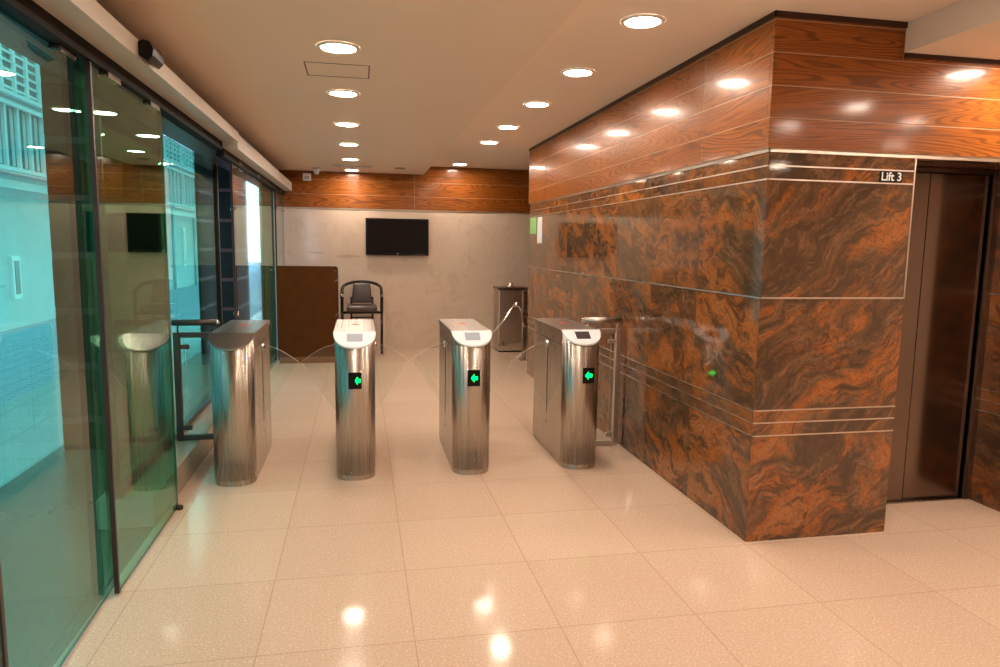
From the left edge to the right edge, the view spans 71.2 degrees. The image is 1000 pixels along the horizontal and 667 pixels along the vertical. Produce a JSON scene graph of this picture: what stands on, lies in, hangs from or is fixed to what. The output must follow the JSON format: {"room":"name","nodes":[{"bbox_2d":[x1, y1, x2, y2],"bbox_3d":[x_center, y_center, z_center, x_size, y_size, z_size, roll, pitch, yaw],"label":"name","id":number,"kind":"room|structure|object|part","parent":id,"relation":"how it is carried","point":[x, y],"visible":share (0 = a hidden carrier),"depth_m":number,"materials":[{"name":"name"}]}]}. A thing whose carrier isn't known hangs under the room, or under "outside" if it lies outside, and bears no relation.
{"room":"lobby","nodes":[
{"label":"lobby","id":0,"kind":"room"},
{"bbox_2d":[0,11,277,191],"bbox_3d":[-1.887,-1.370,3.197,0.180,0.430,13.700,-1,7,-11],"label":"rail","id":1,"kind":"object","parent":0,"point":[15,36],"depth_m":3.27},
{"bbox_2d":[274,190,284,359],"bbox_3d":[-2.993,-0.820,9.536,0.048,2.250,0.952,-1,7,-11],"label":"door","id":2,"kind":"structure","parent":1,"relation":"in","point":[278,198],"depth_m":9.28,"materials":[{"name":"clear glass"}]},
{"bbox_3d":[-2.996,-0.821,9.542,0.012,2.250,0.940,-1,7,-11],"label":"glass pane","id":3,"kind":"part","parent":2,"relation":"part of","materials":[{"name":"clear glass"}]},
{"bbox_3d":[-2.019,-1.444,4.498,0.069,0.090,10.900,-1,7,-11],"label":"bracket","id":4,"kind":"object","parent":1,"relation":"attached to","visible":0},
{"bbox_2d":[0,0,238,149],"bbox_3d":[-1.501,-1.098,2.323,0.182,0.138,6.380,-1,7,-11],"label":"housing","id":5,"kind":"object","parent":4,"relation":"attached to","point":[84,28],"visible":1,"depth_m":2.89,"materials":[{"name":"white metal"}]},
{"bbox_2d":[0,560,8,666],"bbox_3d":[-1.318,0.244,1.222,0.044,2.250,1.592,-1,7,-11],"label":"door","id":6,"kind":"structure","parent":5,"relation":"attached to","point":[3,639],"depth_m":2.08,"materials":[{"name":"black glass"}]},
{"bbox_2d":[47,44,113,666],"bbox_3d":[-1.601,0.080,2.500,0.044,2.250,1.000,-1,7,-13],"label":"door","id":7,"kind":"structure","parent":5,"relation":"attached to","point":[58,50],"depth_m":2.94,"materials":[{"name":"green glass"}]},
{"bbox_2d":[84,61,177,593],"bbox_3d":[-1.763,-0.039,3.432,0.044,2.250,1.044,-1,7,-11],"label":"door","id":8,"kind":"structure","parent":5,"relation":"attached to","point":[106,76],"depth_m":2.96,"materials":[{"name":"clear glass"}]},
{"bbox_3d":[-1.768,-0.040,3.437,0.012,2.250,1.032,-1,7,-11],"label":"glass pane","id":9,"kind":"part","parent":8,"relation":"part of","materials":[{"name":"clear glass"}]},
{"bbox_2d":[138,39,163,68],"bbox_3d":[-1.524,-1.219,3.053,0.060,0.086,0.170,-1,7,-11],"label":"sensor","id":10,"kind":"object","parent":5,"relation":"attached to","point":[147,51],"visible":1,"depth_m":2.98,"materials":[{"name":"black plastic"}]},
{"bbox_2d":[216,135,291,194],"bbox_3d":[-2.588,-1.764,7.678,0.162,0.180,4.530,-1,7,-11],"label":"housing","id":11,"kind":"object","parent":4,"relation":"attached to","point":[254,164],"visible":0.71,"depth_m":6.60,"materials":[{"name":"metal"}]},
{"bbox_2d":[229,162,265,319],"bbox_3d":[-2.471,-0.488,6.944,0.048,2.250,1.902,-1,7,-11],"label":"door","id":12,"kind":"structure","parent":11,"relation":"attached to","point":[256,184],"depth_m":7.32,"materials":[{"name":"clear glass"}]},
{"bbox_3d":[-2.475,-0.489,6.949,0.012,2.250,1.890,-1,7,-11],"label":"glass pane","id":13,"kind":"part","parent":12,"relation":"part of","materials":[{"name":"clear glass"}]},
{"bbox_2d":[262,183,276,369],"bbox_3d":[-2.801,-0.684,8.468,0.044,2.250,1.240,-1,7,-11],"label":"door","id":14,"kind":"structure","parent":11,"relation":"attached to","point":[267,193],"depth_m":8.56,"materials":[{"name":"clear glass"}]},
{"bbox_2d":[96,0,583,174],"bbox_3d":[-0.792,-1.531,3.397,2.048,0.123,13.700,-1,7,-11],"label":"ceiling","id":15,"kind":"structure","parent":0,"point":[435,65],"depth_m":3.98,"materials":[{"name":"beige paint"}]},
{"bbox_2d":[312,167,320,174],"bbox_3d":[-2.510,-2.218,9.543,0.110,0.090,0.110,-1,7,-11],"label":"dome camera","id":16,"kind":"object","parent":15,"relation":"attached to","point":[316,170],"visible":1,"depth_m":9.51,"materials":[{"name":"white plastic"}]},
{"bbox_2d":[303,61,369,78],"bbox_3d":[-0.967,-1.567,4.159,0.373,0.003,0.328,-1,7,-11],"label":"access hatch","id":17,"kind":"object","parent":15,"relation":"attached to","point":[303,61],"visible":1,"depth_m":4.14,"materials":[{"name":"white paint"}]},
{"bbox_2d":[316,41,359,53],"bbox_3d":[-0.849,-1.498,3.663,0.224,0.010,0.224,-1,7,-11],"label":"recessed light","id":18,"kind":"object","parent":15,"relation":"in","point":[336,47],"visible":1,"depth_m":3.65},
{"bbox_2d":[327,89,359,96],"bbox_3d":[-1.073,-1.641,4.775,0.224,0.010,0.224,-1,7,-11],"label":"recessed light","id":19,"kind":"object","parent":15,"relation":"in","point":[336,92],"visible":1,"depth_m":4.77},
{"bbox_2d":[333,122,359,126],"bbox_3d":[-1.320,-1.798,6.008,0.224,0.010,0.224,-1,7,-11],"label":"recessed light","id":20,"kind":"object","parent":15,"relation":"in","point":[342,124],"visible":1,"depth_m":6.00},
{"bbox_2d":[338,142,359,145],"bbox_3d":[-1.562,-1.952,7.207,0.224,0.010,0.224,-1,7,-11],"label":"recessed light","id":21,"kind":"object","parent":15,"relation":"in","point":[342,143],"visible":1,"depth_m":7.20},
{"bbox_2d":[341,158,359,160],"bbox_3d":[-1.817,-2.115,8.478,0.224,0.010,0.224,-1,7,-11],"label":"recessed light","id":22,"kind":"object","parent":15,"relation":"in","point":[347,159],"visible":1,"depth_m":8.48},
{"bbox_2d":[343,169,359,170],"bbox_3d":[-2.066,-2.273,9.718,0.224,0.010,0.224,-1,7,-11],"label":"recessed light","id":23,"kind":"object","parent":15,"relation":"in","point":[343,169],"visible":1,"depth_m":9.70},
{"bbox_2d":[332,164,372,167],"bbox_3d":[-1.945,-2.208,9.216,0.520,0.012,0.220,-1,7,-11],"label":"ceiling vent","id":24,"kind":"object","parent":15,"relation":"in","point":[333,165],"visible":1,"depth_m":9.19,"materials":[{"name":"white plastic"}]},
{"bbox_2d":[273,166,529,349],"bbox_3d":[0.455,-1.145,10.831,7.840,2.700,0.222,-1,7,-11],"label":"wall","id":25,"kind":"structure","parent":0,"point":[479,218],"depth_m":10.41,"materials":[{"name":"beige paint"}]},
{"bbox_2d":[303,173,310,180],"bbox_3d":[-2.740,-2.221,9.904,0.110,0.100,0.063,-1,7,-11],"label":"wall speaker","id":26,"kind":"object","parent":25,"relation":"attached to","point":[306,176],"visible":1,"depth_m":9.88,"materials":[{"name":"white plastic"}]},
{"bbox_2d":[366,218,428,255],"bbox_3d":[-1.510,-1.419,10.269,0.916,0.535,0.077,-1,7,-11],"label":"television","id":27,"kind":"object","parent":25,"relation":"attached to","point":[384,236],"visible":1,"depth_m":10.23,"materials":[{"name":"black plastic"}]},
{"bbox_2d":[0,315,999,666],"bbox_3d":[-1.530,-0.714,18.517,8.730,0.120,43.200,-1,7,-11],"label":"floor","id":28,"kind":"structure","parent":0,"point":[529,560],"depth_m":3.40,"materials":[{"name":"tile"}]},
{"bbox_2d":[39,65,174,449],"bbox_3d":[-3.085,-0.596,5.610,0.500,2.800,1.130,-1,7,-11],"label":"stone pillar","id":29,"kind":"structure","parent":28,"relation":"on","point":[131,149],"depth_m":5.14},
{"bbox_2d":[96,388,213,529],"bbox_3d":[-2.326,0.787,5.261,0.285,0.165,3.050,-1,7,-11],"label":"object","id":30,"kind":"structure","parent":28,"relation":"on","point":[148,499],"depth_m":4.14,"materials":[{"name":"stone"}]},
{"bbox_2d":[93,96,222,499],"bbox_3d":[-2.195,-0.336,5.129,0.372,2.100,3.020,-1,7,-11],"label":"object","id":31,"kind":"structure","parent":30,"relation":"on","point":[121,488],"depth_m":4.59,"materials":[{"name":"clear glass"}]},
{"bbox_3d":[-2.350,-0.348,5.085,0.012,2.070,2.960,-1,7,-11],"label":"glass pane","id":32,"kind":"part","parent":31,"relation":"part of","materials":[{"name":"clear glass"}]},
{"bbox_3d":[-2.229,0.371,4.842,0.042,0.764,0.036,-1,7,-11],"label":"post","id":33,"kind":"part","parent":31,"relation":"part of","materials":[{"name":"brown metal"}]},
{"bbox_3d":[-2.106,-0.075,4.810,0.289,0.041,0.042,-1,7,-11],"label":"handrail","id":34,"kind":"part","parent":31,"relation":"part of","materials":[{"name":"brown metal"}]},
{"bbox_3d":[-2.084,0.009,4.825,0.242,0.036,0.036,-1,7,-11],"label":"rail","id":35,"kind":"part","parent":31,"relation":"part of","materials":[{"name":"brown metal"}]},
{"bbox_3d":[-2.102,0.327,4.862,0.308,0.852,0.042,-1,7,-11],"label":"side rail","id":36,"kind":"part","parent":31,"relation":"part of","materials":[{"name":"metal"}]},
{"bbox_3d":[-2.095,0.727,4.915,0.242,0.036,0.036,-1,7,-11],"label":"rail","id":37,"kind":"part","parent":31,"relation":"part of","materials":[{"name":"brown metal"}]},
{"bbox_2d":[176,504,182,509],"bbox_3d":[-1.869,1.012,4.071,0.040,0.026,0.040,-1,7,-11],"label":"guide","id":38,"kind":"object","parent":28,"relation":"on","point":[179,506],"visible":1,"depth_m":4.06,"materials":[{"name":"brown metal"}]},
{"bbox_2d":[194,152,249,353],"bbox_3d":[-3.988,-1.171,10.099,0.500,2.800,1.100,-1,7,-11],"label":"stone pillar","id":39,"kind":"structure","parent":28,"relation":"on","point":[202,167],"depth_m":9.59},
{"bbox_2d":[208,320,295,486],"bbox_3d":[-1.677,0.431,4.913,0.513,0.978,1.032,-1,7,-11],"label":"turnstile","id":40,"kind":"object","parent":28,"relation":"on","point":[239,349],"visible":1,"depth_m":4.44,"materials":[{"name":"metal"}]},
{"bbox_3d":[-1.699,0.051,4.395,0.275,0.096,0.128,-1,7,-11],"label":"panel","id":41,"kind":"part","parent":40,"relation":"part of","materials":[{"name":"metal"}]},
{"bbox_3d":[-1.786,-0.046,4.829,0.275,0.010,0.779,-1,7,-11],"label":"plate","id":42,"kind":"part","parent":40,"relation":"part of","materials":[{"name":"metal"}]},
{"bbox_2d":[277,266,338,363],"bbox_3d":[-2.549,-0.281,9.351,0.748,1.262,0.660,-1,7,-11],"label":"reception desk","id":43,"kind":"object","parent":28,"relation":"on","point":[307,296],"visible":0.91,"depth_m":9.03,"materials":[{"name":"brown laminate"}]},
{"bbox_3d":[-2.210,-0.290,9.412,0.020,1.105,0.593,0,7,-9],"label":"panel","id":44,"kind":"part","parent":43,"relation":"part of","materials":[{"name":"brown laminate"}]},
{"bbox_2d":[303,319,408,480],"bbox_3d":[-1.042,0.424,5.039,0.666,0.978,0.941,3,8,18],"label":"turnstile","id":45,"kind":"object","parent":28,"relation":"on","point":[354,344],"visible":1,"depth_m":4.57,"materials":[{"name":"metal"}]},
{"bbox_3d":[-1.034,-0.054,4.979,0.275,0.010,0.779,-1,7,-11],"label":"plate","id":46,"kind":"part","parent":45,"relation":"part of","materials":[{"name":"metal"}]},
{"bbox_3d":[-0.947,0.044,4.545,0.275,0.096,0.128,-1,7,-11],"label":"panel","id":47,"kind":"part","parent":45,"relation":"part of","materials":[{"name":"white plastic"}]},
{"bbox_2d":[340,280,382,354],"bbox_3d":[-1.958,-0.228,9.909,0.588,1.037,0.502,-1,7,-11],"label":"armchair","id":48,"kind":"object","parent":28,"relation":"on","point":[361,293],"visible":0.77,"depth_m":9.85,"materials":[{"name":"black leather"}]},
{"bbox_3d":[-1.927,-0.288,9.753,0.544,0.025,0.026,-1,7,-11],"label":"seat rail","id":49,"kind":"part","parent":48,"relation":"part of","materials":[{"name":"black metal"}]},
{"bbox_3d":[-1.945,-0.360,9.838,0.416,0.093,0.390,-1,7,-11],"label":"seat","id":50,"kind":"part","parent":48,"relation":"part of","materials":[{"name":"grey leather"}]},
{"bbox_3d":[-1.982,-0.583,10.013,0.290,0.285,0.094,-1,7,-11],"label":"backrest","id":51,"kind":"part","parent":48,"relation":"part of","materials":[{"name":"grey leather"}]},
{"bbox_3d":[-1.665,-0.011,9.836,0.039,0.609,0.047,1,7,4],"label":"leg","id":52,"kind":"part","parent":48,"relation":"part of","materials":[{"name":"metal"}]},
{"bbox_2d":[414,319,511,474],"bbox_3d":[-0.278,0.417,5.192,0.666,0.978,0.941,3,8,18],"label":"turnstile","id":53,"kind":"object","parent":28,"relation":"on","point":[464,344],"visible":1,"depth_m":4.74,"materials":[{"name":"metal"}]},
{"bbox_3d":[-0.270,-0.061,5.132,0.275,0.010,0.779,-1,7,-11],"label":"plate","id":54,"kind":"part","parent":53,"relation":"part of","materials":[{"name":"metal"}]},
{"bbox_3d":[-0.183,0.036,4.698,0.275,0.096,0.128,-1,7,-11],"label":"panel","id":55,"kind":"part","parent":53,"relation":"part of","materials":[{"name":"white plastic"}]},
{"bbox_2d":[492,291,527,360],"bbox_3d":[0.143,-0.097,9.463,0.573,0.950,0.156,-3,8,-26],"label":"barrier post","id":56,"kind":"object","parent":28,"relation":"on","point":[524,314],"visible":0.9,"depth_m":9.52,"materials":[{"name":"metal"}]},
{"bbox_3d":[0.085,-0.194,9.434,0.465,0.445,0.035,-1,7,-11],"label":"arm","id":57,"kind":"part","parent":56,"relation":"part of","materials":[{"name":"silver metal"}]},
{"bbox_3d":[0.332,-0.102,9.563,0.060,0.918,0.036,-1,7,-11],"label":"post","id":58,"kind":"part","parent":56,"relation":"part of","materials":[{"name":"metal"}]},
{"bbox_2d":[493,282,528,351],"bbox_3d":[0.158,-0.257,10.438,0.475,1.027,0.410,-1,7,-11],"label":"base cabinet","id":59,"kind":"object","parent":28,"relation":"on","point":[508,336],"visible":0.96,"depth_m":10.27,"materials":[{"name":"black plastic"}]},
{"bbox_3d":[0.164,-0.678,10.386,0.475,0.035,0.410,-1,7,-11],"label":"lid","id":60,"kind":"part","parent":59,"relation":"part of","materials":[{"name":"wood"}]},
{"bbox_3d":[0.184,0.186,10.310,0.433,0.120,0.008,-1,7,-11],"label":"kick plate","id":61,"kind":"part","parent":59,"relation":"part of","materials":[{"name":"brown wood"}]},
{"bbox_2d":[515,318,600,469],"bbox_3d":[0.366,0.410,5.319,0.518,0.978,1.032,-1,7,-11],"label":"turnstile","id":62,"kind":"object","parent":28,"relation":"on","point":[566,352],"visible":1,"depth_m":4.92,"materials":[{"name":"metal"}]},
{"bbox_3d":[0.492,-0.069,5.284,0.275,0.010,0.779,-1,7,-11],"label":"plate","id":63,"kind":"part","parent":62,"relation":"part of","materials":[{"name":"metal"}]},
{"bbox_3d":[0.580,0.029,4.850,0.275,0.096,0.128,-1,7,-11],"label":"panel","id":64,"kind":"part","parent":62,"relation":"part of","materials":[{"name":"white plastic"}]},
{"bbox_2d":[582,317,621,445],"bbox_3d":[0.778,0.380,5.448,0.323,1.018,0.042,-1,7,-11],"label":"rail","id":65,"kind":"object","parent":28,"relation":"on","point":[617,340],"visible":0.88,"depth_m":5.45,"materials":[{"name":"metal"}]},
{"bbox_3d":[0.794,-0.104,5.389,0.304,0.041,0.042,-1,7,-11],"label":"handrail","id":66,"kind":"part","parent":65,"relation":"part of","materials":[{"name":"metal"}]},
{"bbox_3d":[0.757,0.864,5.506,0.257,0.036,0.036,-1,7,-11],"label":"rail","id":67,"kind":"part","parent":65,"relation":"part of","materials":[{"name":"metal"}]},
{"bbox_3d":[0.770,-0.019,5.395,0.257,0.036,0.036,-1,7,-11],"label":"rail","id":68,"kind":"part","parent":65,"relation":"part of","materials":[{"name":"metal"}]},
{"bbox_3d":[0.911,0.422,5.480,0.042,0.930,0.036,-1,7,-11],"label":"post","id":69,"kind":"part","parent":65,"relation":"part of","materials":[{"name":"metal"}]},
{"bbox_2d":[432,0,961,169],"bbox_3d":[1.785,-1.707,3.996,7.900,0.150,13.900,-1,7,-11],"label":"ceiling","id":70,"kind":"structure","parent":0,"point":[623,59],"depth_m":4.19,"materials":[{"name":"white paint"}]},
{"bbox_2d":[452,163,467,165],"bbox_3d":[-0.571,-2.402,9.920,0.224,0.010,0.224,-1,7,-11],"label":"recessed light","id":71,"kind":"object","parent":70,"relation":"in","point":[458,164],"visible":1,"depth_m":9.92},
{"bbox_2d":[479,141,498,143],"bbox_3d":[-0.121,-2.127,7.773,0.224,0.010,0.224,-1,7,-11],"label":"recessed light","id":72,"kind":"object","parent":70,"relation":"in","point":[482,142],"visible":1,"depth_m":7.77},
{"bbox_2d":[497,125,519,129],"bbox_3d":[0.080,-1.999,6.771,0.224,0.010,0.224,-1,7,-11],"label":"recessed light","id":73,"kind":"object","parent":70,"relation":"in","point":[506,127],"visible":1,"depth_m":6.77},
{"bbox_2d":[524,101,550,107],"bbox_3d":[0.303,-1.857,5.665,0.224,0.010,0.224,-1,7,-11],"label":"recessed light","id":74,"kind":"object","parent":70,"relation":"in","point":[535,104],"visible":1,"depth_m":5.66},
{"bbox_2d":[561,68,594,76],"bbox_3d":[0.515,-1.722,4.610,0.224,0.010,0.224,-1,7,-11],"label":"recessed light","id":75,"kind":"object","parent":70,"relation":"in","point":[571,72],"visible":1,"depth_m":4.60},
{"bbox_2d":[620,14,664,28],"bbox_3d":[0.727,-1.587,3.555,0.224,0.010,0.224,-1,7,-11],"label":"recessed light","id":76,"kind":"object","parent":70,"relation":"in","point":[638,21],"visible":1,"depth_m":3.55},
{"bbox_2d":[527,10,999,541],"bbox_3d":[3.033,-0.556,6.427,4.522,2.700,5.044,-1,7,-11],"label":"wall","id":77,"kind":"structure","parent":0,"point":[750,249],"depth_m":3.77,"materials":[{"name":"red stone"}]},
{"bbox_2d":[530,217,536,233],"bbox_3d":[0.391,-1.267,8.213,0.006,0.190,0.300,-1,7,-11],"label":"notice","id":78,"kind":"object","parent":77,"relation":"attached to","point":[533,221],"visible":1,"depth_m":8.19,"materials":[{"name":"green paper"}]},
{"bbox_2d":[537,217,541,242],"bbox_3d":[0.451,-1.172,7.918,0.006,0.295,0.200,-1,7,-11],"label":"notice","id":79,"kind":"object","parent":77,"relation":"attached to","point":[539,223],"visible":1,"depth_m":7.92,"materials":[{"name":"white paper"}]},
{"bbox_2d":[879,171,902,182],"bbox_3d":[2.033,-0.813,3.627,0.132,0.058,0.008,-1,7,-11],"label":"sign","id":80,"kind":"object","parent":77,"relation":"attached to","point":[885,176],"visible":1,"depth_m":3.62,"materials":[{"name":"black plastic"}]},
{"bbox_2d":[886,167,999,503],"bbox_3d":[2.536,0.038,4.258,0.927,2.045,0.090,-1,7,-11],"label":"door","id":81,"kind":"structure","parent":77,"relation":"in","point":[954,223],"depth_m":4.28,"materials":[{"name":"brown metal"}]},
{"bbox_3d":[2.531,1.049,4.379,0.836,0.008,0.055,-1,7,-11],"label":"sill","id":82,"kind":"part","parent":81,"relation":"part of","materials":[{"name":"metal"}]},
{"bbox_3d":[2.539,0.040,4.243,0.927,2.045,0.060,-1,7,-11],"label":"frame","id":83,"kind":"part","parent":81,"relation":"part of","materials":[{"name":"metal"}]},
{"bbox_2d":[904,0,999,59],"bbox_3d":[4.531,-1.114,0.786,3.785,0.145,6.435,-1,7,-11],"label":"ceiling","id":84,"kind":"structure","parent":0,"point":[964,28],"depth_m":3.31,"materials":[{"name":"white paint"}]},
{"label":"outside","id":85,"kind":"structure","parent":0,"visible":0},
{"bbox_2d":[249,262,254,270],"bbox_3d":[-1.984,0.640,9.963,60.000,0.100,120.000,-1,7,-11],"label":"ground","id":86,"kind":"structure","parent":85,"point":[251,264],"depth_m":54.44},
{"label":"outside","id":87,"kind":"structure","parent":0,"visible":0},
{"bbox_2d":[0,291,255,486],"bbox_3d":[-4.228,0.733,6.954,1.119,0.195,105.000,-1,7,-11],"label":"pavement","id":88,"kind":"structure","parent":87,"point":[31,423],"depth_m":5.94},
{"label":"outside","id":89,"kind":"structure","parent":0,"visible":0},
{"bbox_2d":[0,270,254,403],"bbox_3d":[-6.076,0.759,6.585,2.650,0.180,105.000,-1,7,-11],"label":"wall","id":90,"kind":"structure","parent":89,"point":[29,361],"depth_m":9.96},
{"bbox_2d":[0,43,198,331],"bbox_3d":[-6.636,-1.588,-4.622,3.205,7.600,82.000,-1,7,-11],"label":"building","id":91,"kind":"structure","parent":90,"relation":"on","point":[26,270],"depth_m":12.93,"materials":[{"name":"paint"}]},
{"bbox_3d":[-8.529,-0.990,12.345,0.010,0.590,0.160,-1,7,-11],"label":"pane","id":92,"kind":"part","parent":91,"relation":"part of","materials":[{"name":"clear glass"}]},
{"bbox_3d":[-8.591,-4.785,12.258,0.050,1.100,1.900,-1,7,-11],"label":"pane","id":93,"kind":"part","parent":91,"relation":"part of","materials":[{"name":"clear glass"}]},
{"bbox_3d":[-8.620,-3.470,12.420,0.030,1.050,1.900,-1,7,-11],"label":"pane","id":94,"kind":"part","parent":91,"relation":"part of","materials":[{"name":"clear glass"}]},
{"bbox_3d":[-10.693,-6.123,22.715,0.050,1.100,1.900,-1,7,-11],"label":"pane","id":95,"kind":"part","parent":91,"relation":"part of","materials":[{"name":"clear glass"}]},
{"bbox_3d":[-10.723,-4.809,22.877,0.030,1.050,1.900,-1,7,-11],"label":"pane","id":96,"kind":"part","parent":91,"relation":"part of","materials":[{"name":"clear glass"}]},
{"bbox_3d":[-10.919,-2.987,24.202,0.010,1.140,0.160,-1,7,-11],"label":"pane","id":97,"kind":"part","parent":91,"relation":"part of","materials":[{"name":"clear glass"}]},
{"bbox_3d":[-11.114,-6.391,24.806,0.050,1.100,1.900,-1,7,-11],"label":"pane","id":98,"kind":"part","parent":91,"relation":"part of","materials":[{"name":"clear glass"}]},
{"bbox_3d":[-11.143,-5.076,24.969,0.030,1.050,1.900,-1,7,-11],"label":"pane","id":99,"kind":"part","parent":91,"relation":"part of","materials":[{"name":"clear glass"}]}
]}

